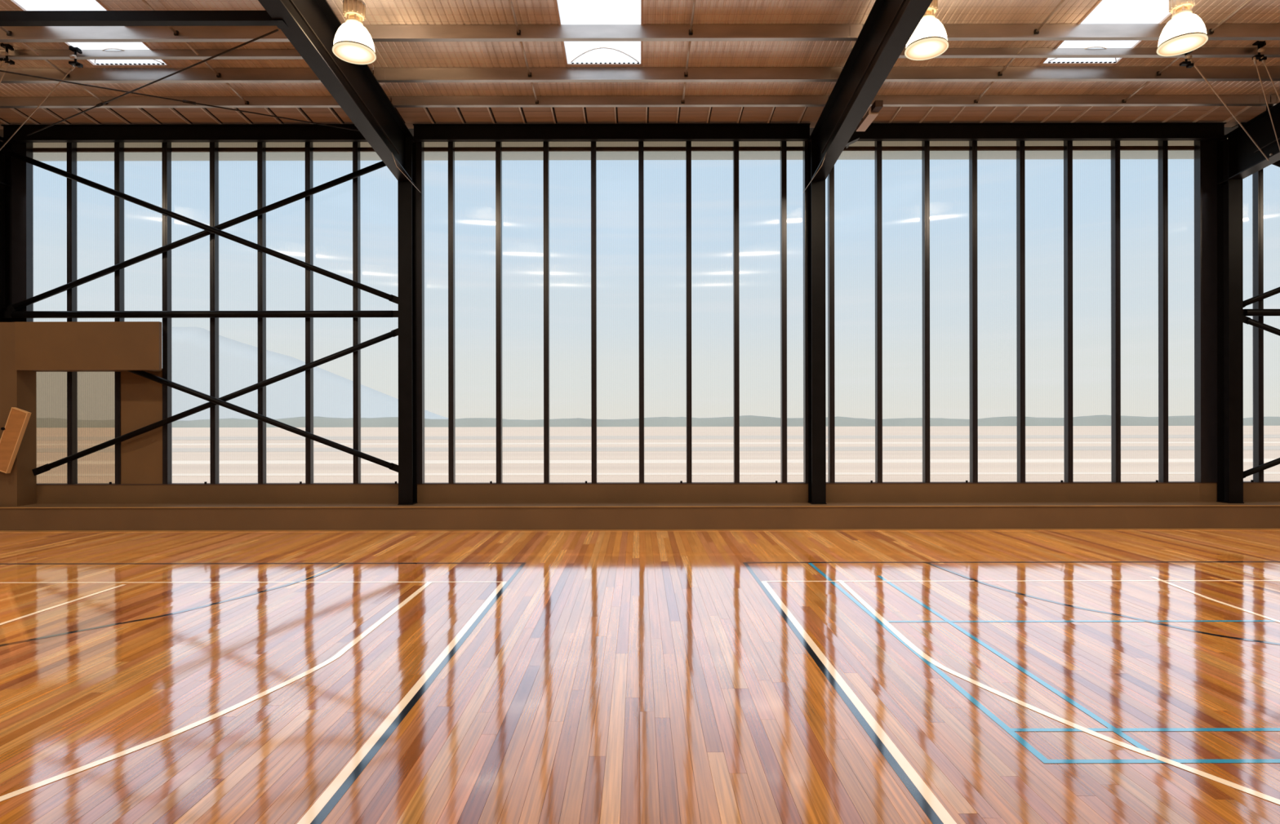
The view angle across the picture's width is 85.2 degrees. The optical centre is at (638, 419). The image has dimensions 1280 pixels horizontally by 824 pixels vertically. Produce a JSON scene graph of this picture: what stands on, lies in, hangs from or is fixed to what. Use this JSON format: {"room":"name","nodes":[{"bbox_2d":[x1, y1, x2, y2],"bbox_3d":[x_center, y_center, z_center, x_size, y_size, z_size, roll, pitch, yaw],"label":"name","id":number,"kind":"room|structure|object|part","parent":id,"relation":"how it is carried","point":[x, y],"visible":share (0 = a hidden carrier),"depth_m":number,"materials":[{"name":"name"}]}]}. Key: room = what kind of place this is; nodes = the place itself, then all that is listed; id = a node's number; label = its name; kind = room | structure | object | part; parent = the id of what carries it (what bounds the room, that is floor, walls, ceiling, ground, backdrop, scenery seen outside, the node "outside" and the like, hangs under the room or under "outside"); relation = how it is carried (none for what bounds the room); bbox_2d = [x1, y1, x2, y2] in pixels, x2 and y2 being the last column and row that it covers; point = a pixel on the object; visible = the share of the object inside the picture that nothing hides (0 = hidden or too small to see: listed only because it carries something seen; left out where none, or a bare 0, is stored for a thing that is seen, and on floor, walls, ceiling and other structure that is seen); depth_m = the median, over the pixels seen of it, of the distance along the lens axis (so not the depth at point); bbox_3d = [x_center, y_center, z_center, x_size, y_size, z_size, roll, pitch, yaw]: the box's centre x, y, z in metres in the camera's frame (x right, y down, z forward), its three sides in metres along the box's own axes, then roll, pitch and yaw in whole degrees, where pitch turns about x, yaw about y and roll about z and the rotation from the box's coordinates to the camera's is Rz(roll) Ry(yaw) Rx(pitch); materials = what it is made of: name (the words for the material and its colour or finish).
{"room":"indoor sports hall","nodes":[
{"label":"indoor sports hall","id":0,"kind":"room"},
{"bbox_2d":[0,321,162,506],"bbox_3d":[-11.447,-2.520,0.950,8.914,8.520,19.900,0,0,0],"label":"wall","id":1,"kind":"structure","parent":0,"point":[27,348],"depth_m":10.17,"materials":[{"name":"brown wood"}]},
{"bbox_3d":[-7.519,0.108,10.550,0.646,1.760,0.060,0,0,0],"label":"infill panel","id":2,"kind":"part","parent":1,"relation":"part of","materials":[{"name":"brown wood"}]},
{"bbox_2d":[0,529,1279,823],"bbox_3d":[0.003,1.659,0.760,31.400,0.123,19.520,0,0,0],"label":"floor","id":3,"kind":"structure","parent":0,"point":[736,677],"depth_m":4.31,"materials":[{"name":"brown wood"}]},
{"bbox_2d":[0,0,1279,136],"bbox_3d":[-0.009,-5.438,0.925,31.800,2.102,19.850,0,0,0],"label":"ceiling","id":4,"kind":"structure","parent":0,"point":[612,53],"depth_m":8.99,"materials":[{"name":"wood"}]},
{"bbox_2d":[332,0,376,64],"bbox_3d":[-3.024,-4.239,7.400,0.434,0.710,0.434,0,0,0],"label":"lamp","id":5,"kind":"object","parent":4,"relation":"hanging from","point":[353,43],"visible":1,"depth_m":7.32,"materials":[{"name":"white metal"}]},
{"bbox_3d":[-3.024,-4.043,7.400,0.414,0.298,0.414,0,0,0],"label":"lamp shade","id":6,"kind":"part","parent":5,"relation":"part of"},
{"bbox_2d":[904,0,948,60],"bbox_3d":[3.055,-4.284,7.400,0.434,0.710,0.434,0,0,0],"label":"lamp","id":7,"kind":"object","parent":4,"relation":"hanging from","point":[929,40],"visible":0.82,"depth_m":7.30,"materials":[{"name":"metal"}]},
{"bbox_3d":[3.055,-4.088,7.400,0.414,0.298,0.414,0,0,0],"label":"lamp shade","id":8,"kind":"part","parent":7,"relation":"part of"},
{"bbox_2d":[850,47,1279,57],"bbox_3d":[5.724,-4.571,8.670,6.144,0.120,0.124,0,0,0],"label":"purlin","id":9,"kind":"object","parent":4,"relation":"attached to","point":[1200,52],"visible":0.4,"depth_m":8.67,"materials":[{"name":"metal"}]},
{"bbox_2d":[1179,50,1194,67],"bbox_3d":[6.736,-4.460,8.546,0.135,0.243,0.087,0,0,0],"label":"clamp","id":10,"kind":"object","parent":9,"relation":"attached to","point":[1188,64],"visible":0.63,"depth_m":8.54,"materials":[{"name":"black metal"}]},
{"bbox_2d":[1187,57,1269,160],"bbox_3d":[7.749,-4.023,9.109,2.261,0.867,0.040,0,0,-29],"label":"cable","id":11,"kind":"object","parent":10,"relation":"hanging from","point":[1191,59],"visible":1,"depth_m":9.05,"materials":[{"name":"beige plastic"}]},
{"bbox_2d":[1156,0,1208,56],"bbox_3d":[5.770,-4.328,7.400,0.434,0.710,0.434,0,0,0],"label":"lamp","id":12,"kind":"object","parent":4,"relation":"hanging from","point":[1186,32],"visible":1,"depth_m":7.33,"materials":[{"name":"metal"}]},
{"bbox_3d":[5.771,-4.132,7.400,0.414,0.298,0.414,0,0,0],"label":"lamp shade","id":13,"kind":"part","parent":12,"relation":"part of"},
{"bbox_2d":[1252,40,1266,61],"bbox_3d":[7.649,-4.551,8.566,0.135,0.243,0.087,0,0,0],"label":"clamp","id":14,"kind":"object","parent":4,"relation":"attached to","point":[1260,43],"visible":0.98,"depth_m":8.55,"materials":[{"name":"black metal"}]},
{"bbox_2d":[1253,57,1279,151],"bbox_3d":[8.137,-4.040,9.004,1.462,0.849,0.028,0,0,-38],"label":"cable","id":15,"kind":"object","parent":14,"relation":"hanging from","point":[1254,58],"visible":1,"depth_m":8.92,"materials":[{"name":"beige plastic"}]},
{"bbox_2d":[1260,57,1279,100],"bbox_3d":[8.213,-4.057,8.904,1.322,0.841,0.028,0,0,-32],"label":"cable","id":16,"kind":"object","parent":14,"relation":"hanging from","point":[1263,61],"visible":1,"depth_m":8.71,"materials":[{"name":"beige plastic"}]},
{"bbox_2d":[0,128,1279,530],"bbox_3d":[-0.002,-1.357,10.402,31.400,6.155,0.795,0,0,0],"label":"wall","id":17,"kind":"structure","parent":0,"point":[960,504],"depth_m":10.02,"materials":[{"name":"brown wood"}]},
{"bbox_3d":[-12.673,-1.708,10.600,6.060,5.410,0.200,0,0,0],"label":"panel","id":18,"kind":"part","parent":17,"relation":"part of","materials":[{"name":"black metal"}]},
{"bbox_2d":[0,141,11,322],"bbox_3d":[-9.543,-1.446,10.379,0.220,5.434,0.233,0,0,0],"label":"column","id":19,"kind":"structure","parent":17,"relation":"on","point":[5,160],"depth_m":10.48,"materials":[{"name":"black metal"}]},
{"bbox_2d":[0,124,367,142],"bbox_3d":[-6.501,-4.255,10.385,5.873,0.230,0.170,0,0,0],"label":"beam","id":20,"kind":"structure","parent":19,"relation":"attached to","point":[115,133],"depth_m":10.34,"materials":[{"name":"black metal"}]},
{"bbox_3d":[-9.548,-4.851,0.740,0.206,2.670,19.280,0,0,0],"label":"rafter","id":21,"kind":"object","parent":19,"relation":"attached to","visible":0},
{"bbox_2d":[0,48,302,59],"bbox_3d":[-9.556,-4.544,8.670,12.191,0.120,0.124,0,0,0],"label":"purlin","id":22,"kind":"object","parent":21,"relation":"attached to","point":[236,54],"visible":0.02,"depth_m":8.67,"materials":[{"name":"metal"}]},
{"bbox_2d":[0,42,14,64],"bbox_3d":[-7.782,-4.511,8.566,0.135,0.243,0.087,0,0,0],"label":"clamp","id":23,"kind":"object","parent":22,"relation":"attached to","point":[6,46],"visible":1,"depth_m":8.55,"materials":[{"name":"black metal"}]},
{"bbox_2d":[0,60,4,67],"bbox_3d":[-8.189,-4.094,8.729,0.871,0.708,0.028,0,0,23],"label":"cable","id":24,"kind":"object","parent":23,"relation":"attached to","point":[2,62],"visible":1,"depth_m":8.57,"materials":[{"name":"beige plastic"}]},
{"bbox_2d":[0,58,9,83],"bbox_3d":[-8.183,-4.095,8.829,1.066,0.682,0.028,0,0,31],"label":"cable","id":25,"kind":"object","parent":23,"relation":"attached to","point":[7,64],"visible":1,"depth_m":8.63,"materials":[{"name":"beige metal"}]},
{"bbox_2d":[68,45,83,67],"bbox_3d":[-6.937,-4.472,8.566,0.135,0.243,0.087,0,0,0],"label":"clamp","id":26,"kind":"object","parent":22,"relation":"attached to","point":[72,48],"visible":1,"depth_m":8.55,"materials":[{"name":"black metal"}]},
{"bbox_2d":[0,65,75,150],"bbox_3d":[-8.208,-4.018,9.330,2.972,0.681,0.029,0,0,31],"label":"cable","id":27,"kind":"object","parent":26,"relation":"attached to","point":[73,67],"visible":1,"depth_m":9.08,"materials":[{"name":"beige metal"}]},
{"bbox_2d":[0,96,391,108],"bbox_3d":[-9.556,-4.420,9.700,12.191,0.155,0.124,0,0,0],"label":"purlin","id":28,"kind":"object","parent":21,"relation":"attached to","point":[66,101],"visible":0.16,"depth_m":9.70,"materials":[{"name":"metal"}]},
{"bbox_2d":[0,26,106,104],"bbox_3d":[-7.428,-4.524,8.503,0.044,0.288,2.390,0,0,0],"label":"bar","id":29,"kind":"object","parent":28,"relation":"attached to","point":[8,33],"visible":0.82,"depth_m":8.81,"materials":[{"name":"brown metal"}]},
{"bbox_2d":[142,0,248,104],"bbox_3d":[-5.458,-4.528,8.503,0.044,0.288,2.390,0,0,0],"label":"bar","id":30,"kind":"object","parent":28,"relation":"attached to","point":[175,32],"visible":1,"depth_m":8.71,"materials":[{"name":"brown metal"}]},
{"bbox_2d":[0,407,31,473],"bbox_3d":[-9.113,0.302,10.109,0.543,0.960,0.118,0,0,0],"label":"board","id":31,"kind":"object","parent":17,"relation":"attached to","point":[16,424],"visible":1,"depth_m":10.08,"materials":[{"name":"brown wood"}]},
{"bbox_2d":[2,137,396,484],"bbox_3d":[-6.510,-1.669,10.570,6.128,5.286,0.180,0,0,0],"label":"window","id":32,"kind":"structure","parent":17,"relation":"in","point":[22,172],"depth_m":10.50,"materials":[{"name":"grey metal"}]},
{"bbox_3d":[-8.920,-0.123,10.586,0.600,2.202,0.003,0,0,0],"label":"pane","id":33,"kind":"part","parent":32,"relation":"part of","materials":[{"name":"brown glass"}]},
{"bbox_3d":[-8.227,-0.124,10.586,0.651,2.202,0.003,0,0,0],"label":"pane","id":34,"kind":"part","parent":32,"relation":"part of","materials":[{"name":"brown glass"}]},
{"bbox_2d":[397,137,417,505],"bbox_3d":[-3.450,-1.457,10.379,0.220,5.434,0.233,0,0,0],"label":"column","id":35,"kind":"structure","parent":17,"relation":"on","point":[406,191],"depth_m":10.27,"materials":[{"name":"black metal"}]},
{"bbox_2d":[1,160,386,311],"bbox_3d":[-6.494,-2.793,10.425,6.098,2.444,0.084,0,0,0],"label":"brace","id":36,"kind":"object","parent":35,"relation":"attached to","point":[16,306],"visible":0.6,"depth_m":10.39,"materials":[{"name":"black metal"}]},
{"bbox_3d":[-9.406,-1.658,10.425,0.269,0.184,0.012,0,0,0],"label":"plate","id":37,"kind":"part","parent":36,"relation":"part of","materials":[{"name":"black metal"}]},
{"bbox_2d":[0,310,398,318],"bbox_3d":[-6.491,-1.570,10.380,6.063,0.103,0.103,0,0,0],"label":"strut","id":38,"kind":"object","parent":35,"relation":"attached to","point":[389,313],"visible":0.89,"depth_m":10.34,"materials":[{"name":"black metal"}]},
{"bbox_3d":[-9.398,-1.565,10.380,0.250,0.100,0.012,0,0,0],"label":"plate","id":39,"kind":"part","parent":38,"relation":"part of","materials":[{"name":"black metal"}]},
{"bbox_3d":[-3.585,-1.575,10.380,0.250,0.100,0.012,0,0,0],"label":"plate","id":40,"kind":"part","parent":38,"relation":"part of","materials":[{"name":"black metal"}]},
{"bbox_2d":[0,146,398,304],"bbox_3d":[-6.494,-2.877,10.335,6.098,2.412,0.084,0,0,0],"label":"brace","id":41,"kind":"object","parent":35,"relation":"attached to","point":[4,150],"visible":1,"depth_m":10.30,"materials":[{"name":"black metal"}]},
{"bbox_3d":[-9.410,-3.987,10.335,0.269,0.183,0.012,0,0,0],"label":"plate","id":42,"kind":"part","parent":41,"relation":"part of","materials":[{"name":"black metal"}]},
{"bbox_3d":[-3.578,-1.768,10.335,0.269,0.183,0.012,0,0,0],"label":"plate","id":43,"kind":"part","parent":41,"relation":"part of","materials":[{"name":"black metal"}]},
{"bbox_2d":[31,328,398,475],"bbox_3d":[-6.263,-0.286,10.425,5.645,2.253,0.084,0,0,0],"label":"brace","id":44,"kind":"object","parent":35,"relation":"attached to","point":[46,468],"visible":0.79,"depth_m":10.39,"materials":[{"name":"black metal"}]},
{"bbox_3d":[-8.949,0.753,10.425,0.269,0.183,0.012,0,0,0],"label":"plate","id":45,"kind":"part","parent":44,"relation":"part of","materials":[{"name":"black metal"}]},
{"bbox_3d":[-3.577,-1.326,10.425,0.269,0.183,0.012,0,0,0],"label":"plate","id":46,"kind":"part","parent":44,"relation":"part of","materials":[{"name":"black metal"}]},
{"bbox_2d":[127,370,398,472],"bbox_3d":[-6.258,-0.268,10.335,5.634,2.191,0.084,0,0,0],"label":"brace","id":47,"kind":"object","parent":35,"relation":"attached to","point":[391,466],"visible":0.6,"depth_m":10.30,"materials":[{"name":"black metal"}]},
{"bbox_3d":[-3.573,0.732,10.335,0.269,0.181,0.012,0,0,0],"label":"plate","id":48,"kind":"part","parent":47,"relation":"part of","materials":[{"name":"black metal"}]},
{"bbox_2d":[257,0,413,180],"bbox_3d":[-3.455,-4.862,0.740,0.206,2.670,19.280,0,0,0],"label":"rafter","id":49,"kind":"object","parent":35,"relation":"on","point":[313,25],"visible":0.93,"depth_m":8.12,"materials":[{"name":"black metal"}]},
{"bbox_2d":[0,10,288,28],"bbox_3d":[-6.444,-3.939,6.835,5.965,0.130,0.150,0,0,0],"label":"tie beam","id":50,"kind":"structure","parent":49,"relation":"attached to","point":[7,18],"depth_m":6.79,"materials":[{"name":"black metal"}]},
{"bbox_3d":[-3.515,-3.944,6.835,0.107,0.130,0.150,0,0,0],"label":"plate","id":51,"kind":"part","parent":50,"relation":"part of","materials":[{"name":"black metal"}]},
{"bbox_2d":[0,25,289,42],"bbox_3d":[-9.556,-4.554,8.220,12.191,0.195,0.124,0,0,0],"label":"purlin","id":52,"kind":"object","parent":49,"relation":"attached to","point":[19,33],"visible":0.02,"depth_m":8.22,"materials":[{"name":"metal"}]},
{"bbox_2d":[26,28,278,136],"bbox_3d":[-6.274,-4.005,8.540,6.443,0.390,0.038,0,0,32],"label":"rod","id":53,"kind":"object","parent":49,"relation":"attached to","point":[101,104],"visible":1,"depth_m":8.06,"materials":[{"name":"grey metal"}]},
{"bbox_2d":[0,70,359,131],"bbox_3d":[-6.480,-4.048,8.520,6.860,0.217,0.038,0,0,-30],"label":"rod","id":54,"kind":"object","parent":49,"relation":"attached to","point":[183,100],"visible":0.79,"depth_m":8.87,"materials":[{"name":"grey metal"}]},
{"bbox_2d":[0,67,373,83],"bbox_3d":[-9.556,-4.470,9.050,12.191,0.190,0.124,0,0,0],"label":"purlin","id":55,"kind":"object","parent":49,"relation":"attached to","point":[129,75],"visible":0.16,"depth_m":9.05,"materials":[{"name":"metal"}]},
{"bbox_2d":[391,153,421,193],"bbox_3d":[-3.318,-3.518,9.968,0.078,0.217,1.064,0,0,0],"label":"wire","id":56,"kind":"object","parent":49,"relation":"attached to","point":[392,153],"visible":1,"depth_m":9.73,"materials":[{"name":"beige"}]},
{"bbox_2d":[373,66,841,82],"bbox_3d":[-0.404,-4.486,9.050,6.089,0.190,0.124,0,0,0],"label":"purlin","id":57,"kind":"object","parent":49,"relation":"attached to","point":[597,74],"visible":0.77,"depth_m":9.05,"materials":[{"name":"metal"}]},
{"bbox_2d":[391,95,828,107],"bbox_3d":[-0.404,-4.436,9.700,6.089,0.155,0.124,0,0,0],"label":"purlin","id":58,"kind":"object","parent":49,"relation":"attached to","point":[544,100],"visible":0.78,"depth_m":9.70,"materials":[{"name":"metal"}]},
{"bbox_2d":[509,0,538,103],"bbox_3d":[-1.418,-4.535,8.503,0.044,0.288,2.390,0,0,0],"label":"bar","id":59,"kind":"object","parent":58,"relation":"attached to","point":[518,31],"visible":1,"depth_m":8.50,"materials":[{"name":"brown metal"}]},
{"bbox_2d":[681,0,695,103],"bbox_3d":[0.612,-4.538,8.503,0.044,0.288,2.390,0,0,0],"label":"bar","id":60,"kind":"object","parent":58,"relation":"attached to","point":[691,30],"visible":1,"depth_m":8.55,"materials":[{"name":"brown metal"}]},
{"bbox_2d":[363,23,862,41],"bbox_3d":[-0.405,-4.570,8.220,6.089,0.195,0.124,0,0,0],"label":"purlin","id":61,"kind":"object","parent":49,"relation":"attached to","point":[813,32],"visible":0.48,"depth_m":8.22,"materials":[{"name":"metal"}]},
{"bbox_2d":[413,123,810,142],"bbox_3d":[-0.404,-4.266,10.385,5.881,0.230,0.170,0,0,0],"label":"beam","id":62,"kind":"structure","parent":35,"relation":"attached to","point":[583,132],"depth_m":10.34,"materials":[{"name":"black metal"}]},
{"bbox_2d":[412,135,811,484],"bbox_3d":[-0.399,-1.679,10.570,6.203,5.286,0.180,0,0,0],"label":"window","id":63,"kind":"structure","parent":17,"relation":"in","point":[593,147],"depth_m":10.50,"materials":[{"name":"grey metal"}]},
{"bbox_2d":[808,136,826,504],"bbox_3d":[2.651,-1.468,10.379,0.220,5.434,0.233,0,0,0],"label":"column","id":64,"kind":"structure","parent":17,"relation":"on","point":[816,188],"depth_m":10.27,"materials":[{"name":"black metal"}]},
{"bbox_2d":[809,0,932,179],"bbox_3d":[2.646,-4.873,0.740,0.206,2.670,19.280,0,0,0],"label":"rafter","id":65,"kind":"object","parent":64,"relation":"on","point":[889,25],"visible":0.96,"depth_m":8.11,"materials":[{"name":"black metal"}]},
{"bbox_2d":[803,151,826,192],"bbox_3d":[2.513,-3.529,9.968,0.078,0.217,1.064,0,0,0],"label":"wire","id":66,"kind":"object","parent":65,"relation":"attached to","point":[826,152],"visible":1,"depth_m":9.64,"materials":[{"name":"beige"}]},
{"bbox_2d":[855,100,883,131],"bbox_3d":[2.885,-4.025,9.240,0.460,0.100,0.720,0,0,0],"label":"emergency light","id":67,"kind":"object","parent":65,"relation":"attached to","point":[876,107],"visible":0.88,"depth_m":9.15,"materials":[{"name":"silver metal"}]},
{"bbox_2d":[828,94,1274,106],"bbox_3d":[5.724,-4.447,9.700,6.144,0.155,0.124,0,0,0],"label":"purlin","id":68,"kind":"object","parent":65,"relation":"attached to","point":[1002,100],"visible":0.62,"depth_m":9.70,"materials":[{"name":"metal"}]},
{"bbox_2d":[973,0,1065,102],"bbox_3d":[4.692,-4.545,8.503,0.044,0.288,2.390,0,0,0],"label":"bar","id":69,"kind":"object","parent":68,"relation":"attached to","point":[1036,30],"visible":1,"depth_m":8.50,"materials":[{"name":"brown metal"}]},
{"bbox_2d":[1122,0,1251,102],"bbox_3d":[6.752,-4.549,8.503,0.044,0.288,2.390,0,0,0],"label":"bar","id":70,"kind":"object","parent":68,"relation":"attached to","point":[1211,30],"visible":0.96,"depth_m":8.72,"materials":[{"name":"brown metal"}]},
{"bbox_2d":[841,66,1279,81],"bbox_3d":[5.724,-4.497,9.050,6.144,0.190,0.124,0,0,0],"label":"purlin","id":71,"kind":"object","parent":65,"relation":"attached to","point":[1064,73],"visible":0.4,"depth_m":9.05,"materials":[{"name":"metal"}]},
{"bbox_2d":[862,22,1279,40],"bbox_3d":[5.724,-4.580,8.220,6.144,0.195,0.124,0,0,0],"label":"purlin","id":72,"kind":"object","parent":65,"relation":"attached to","point":[954,32],"visible":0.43,"depth_m":8.22,"materials":[{"name":"metal"}]},
{"bbox_2d":[854,122,1226,141],"bbox_3d":[5.724,-4.277,10.385,5.936,0.230,0.170,0,0,0],"label":"beam","id":73,"kind":"structure","parent":64,"relation":"attached to","point":[1051,131],"depth_m":10.34,"materials":[{"name":"black metal"}]},
{"bbox_2d":[845,131,859,148],"bbox_3d":[2.947,-3.968,10.083,0.355,0.242,0.485,0,0,0],"label":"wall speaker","id":74,"kind":"object","parent":73,"relation":"hanging from","point":[855,137],"visible":0.48,"depth_m":9.84,"materials":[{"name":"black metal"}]},
{"bbox_2d":[827,134,1226,483],"bbox_3d":[5.752,-1.690,10.570,6.210,5.286,0.180,0,0,0],"label":"window","id":75,"kind":"structure","parent":17,"relation":"in","point":[1205,151],"depth_m":10.50,"materials":[{"name":"grey metal"}]},
{"bbox_2d":[1216,135,1244,503],"bbox_3d":[8.807,-1.478,10.379,0.220,5.434,0.233,0,0,0],"label":"column","id":76,"kind":"structure","parent":17,"relation":"on","point":[1229,192],"depth_m":10.27,"materials":[{"name":"black metal"}]},
{"bbox_3d":[8.812,1.233,10.379,0.220,0.012,0.233,0,0,0],"label":"plate","id":77,"kind":"part","parent":76,"relation":"part of","materials":[{"name":"black metal"}]},
{"bbox_2d":[1231,122,1245,128],"bbox_3d":[11.848,-4.287,10.385,5.870,0.230,0.170,0,0,0],"label":"beam","id":78,"kind":"structure","parent":76,"relation":"attached to","point":[1242,123],"depth_m":10.38,"materials":[{"name":"black metal"}]},
{"bbox_2d":[1224,97,1279,179],"bbox_3d":[8.802,-4.883,0.740,0.206,2.670,19.280,0,0,0],"label":"rafter","id":79,"kind":"object","parent":76,"relation":"on","point":[1249,160],"visible":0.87,"depth_m":9.89,"materials":[{"name":"black metal"}]},
{"bbox_2d":[1270,94,1279,106],"bbox_3d":[11.847,-4.457,9.700,6.078,0.155,0.124,0,0,0],"label":"purlin","id":80,"kind":"object","parent":79,"relation":"attached to","point":[1274,99],"visible":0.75,"depth_m":9.70,"materials":[{"name":"metal"}]},
{"bbox_2d":[1243,309,1279,315],"bbox_3d":[11.859,-1.602,10.380,6.063,0.103,0.103,0,0,0],"label":"strut","id":81,"kind":"object","parent":76,"relation":"attached to","point":[1246,312],"visible":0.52,"depth_m":10.34,"materials":[{"name":"black metal"}]},
{"bbox_2d":[1243,457,1279,478],"bbox_3d":[11.861,-0.246,10.425,6.098,2.397,0.084,0,0,0],"label":"brace","id":82,"kind":"object","parent":76,"relation":"attached to","point":[1276,462],"visible":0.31,"depth_m":10.39,"materials":[{"name":"black metal"}]},
{"bbox_2d":[1243,287,1279,307],"bbox_3d":[11.856,-2.825,10.425,6.098,2.444,0.084,0,0,0],"label":"brace","id":83,"kind":"object","parent":76,"relation":"attached to","point":[1276,291],"visible":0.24,"depth_m":10.39,"materials":[{"name":"black metal"}]},
{"bbox_2d":[1243,315,1279,336],"bbox_3d":[11.861,-0.402,10.335,6.098,2.397,0.084,0,0,0],"label":"brace","id":84,"kind":"object","parent":76,"relation":"attached to","point":[1246,320],"visible":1,"depth_m":10.30,"materials":[{"name":"black metal"}]},
{"bbox_3d":[8.944,-1.504,10.335,0.269,0.182,0.012,0,0,0],"label":"plate","id":85,"kind":"part","parent":84,"relation":"part of","materials":[{"name":"black metal"}]},
{"bbox_2d":[1272,160,1279,167],"bbox_3d":[11.856,-2.909,10.335,6.098,2.412,0.084,0,0,0],"label":"brace","id":86,"kind":"object","parent":76,"relation":"attached to","point":[1277,163],"visible":0.17,"depth_m":10.31,"materials":[{"name":"black metal"}]},
{"bbox_2d":[1226,137,1263,482],"bbox_3d":[11.852,-1.700,10.577,6.098,5.286,0.166,0,0,0],"label":"window","id":87,"kind":"structure","parent":17,"relation":"in","point":[1257,177],"depth_m":10.50,"materials":[{"name":"grey metal"}]},
{"bbox_3d":[15.796,-2.568,0.950,0.200,8.520,19.900,0,0,0],"label":"wall","id":88,"kind":"structure","parent":0,"visible":0},
{"bbox_2d":[0,528,1279,532],"bbox_3d":[0.003,1.591,10.008,31.400,0.018,0.025,0,0,0],"label":"baseboard","id":89,"kind":"structure","parent":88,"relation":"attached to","point":[1267,528],"depth_m":10.00,"materials":[{"name":"brown wood"}]},
{"label":"outside","id":90,"kind":"structure","parent":0,"visible":0},
{"bbox_2d":[36,426,1279,483],"bbox_3d":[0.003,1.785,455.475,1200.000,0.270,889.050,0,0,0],"label":"ground","id":91,"kind":"structure","parent":90,"point":[916,430],"depth_m":31.38,"materials":[{"name":"beige soil"}]},
{"bbox_2d":[36,327,448,421],"bbox_3d":[-280.052,-29.861,465.000,320.000,64.100,90.000,0,0,0],"label":"hill","id":92,"kind":"structure","parent":91,"relation":"on","point":[190,346],"depth_m":436.19,"materials":[{"name":"grey"}]},
{"bbox_2d":[36,458,1276,465],"bbox_3d":[0.003,1.647,27.100,400.000,0.025,2.200,0,0,0],"label":"ground strip","id":93,"kind":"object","parent":91,"relation":"on","point":[1171,460],"visible":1,"depth_m":26.99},
{"bbox_2d":[36,446,1279,453],"bbox_3d":[0.003,1.647,38.500,400.000,0.025,5.000,0,0,0],"label":"ground strip","id":94,"kind":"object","parent":91,"relation":"on","point":[966,448],"visible":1,"depth_m":38.25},
{"bbox_2d":[36,435,1279,440],"bbox_3d":[0.003,1.647,64.000,400.000,0.025,12.000,0,0,0],"label":"ground strip","id":95,"kind":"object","parent":91,"relation":"on","point":[931,437],"visible":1,"depth_m":63.13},
{"bbox_2d":[36,471,1279,476],"bbox_3d":[0.003,1.647,20.900,400.000,0.025,0.800,0,0,0],"label":"ground strip","id":96,"kind":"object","parent":91,"relation":"on","point":[1179,473],"visible":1,"depth_m":20.78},
{"bbox_2d":[36,441,1279,445],"bbox_3d":[0.003,1.647,47.500,400.000,0.025,3.000,0,0,0],"label":"ground strip","id":97,"kind":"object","parent":91,"relation":"on","point":[1174,442],"visible":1,"depth_m":47.25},
{"bbox_2d":[36,415,1279,427],"bbox_3d":[0.001,0.397,161.000,520.000,2.606,6.000,0,0,0],"label":"hills","id":98,"kind":"structure","parent":91,"relation":"on","point":[744,420],"depth_m":159.14,"materials":[{"name":"grey"}]}
]}

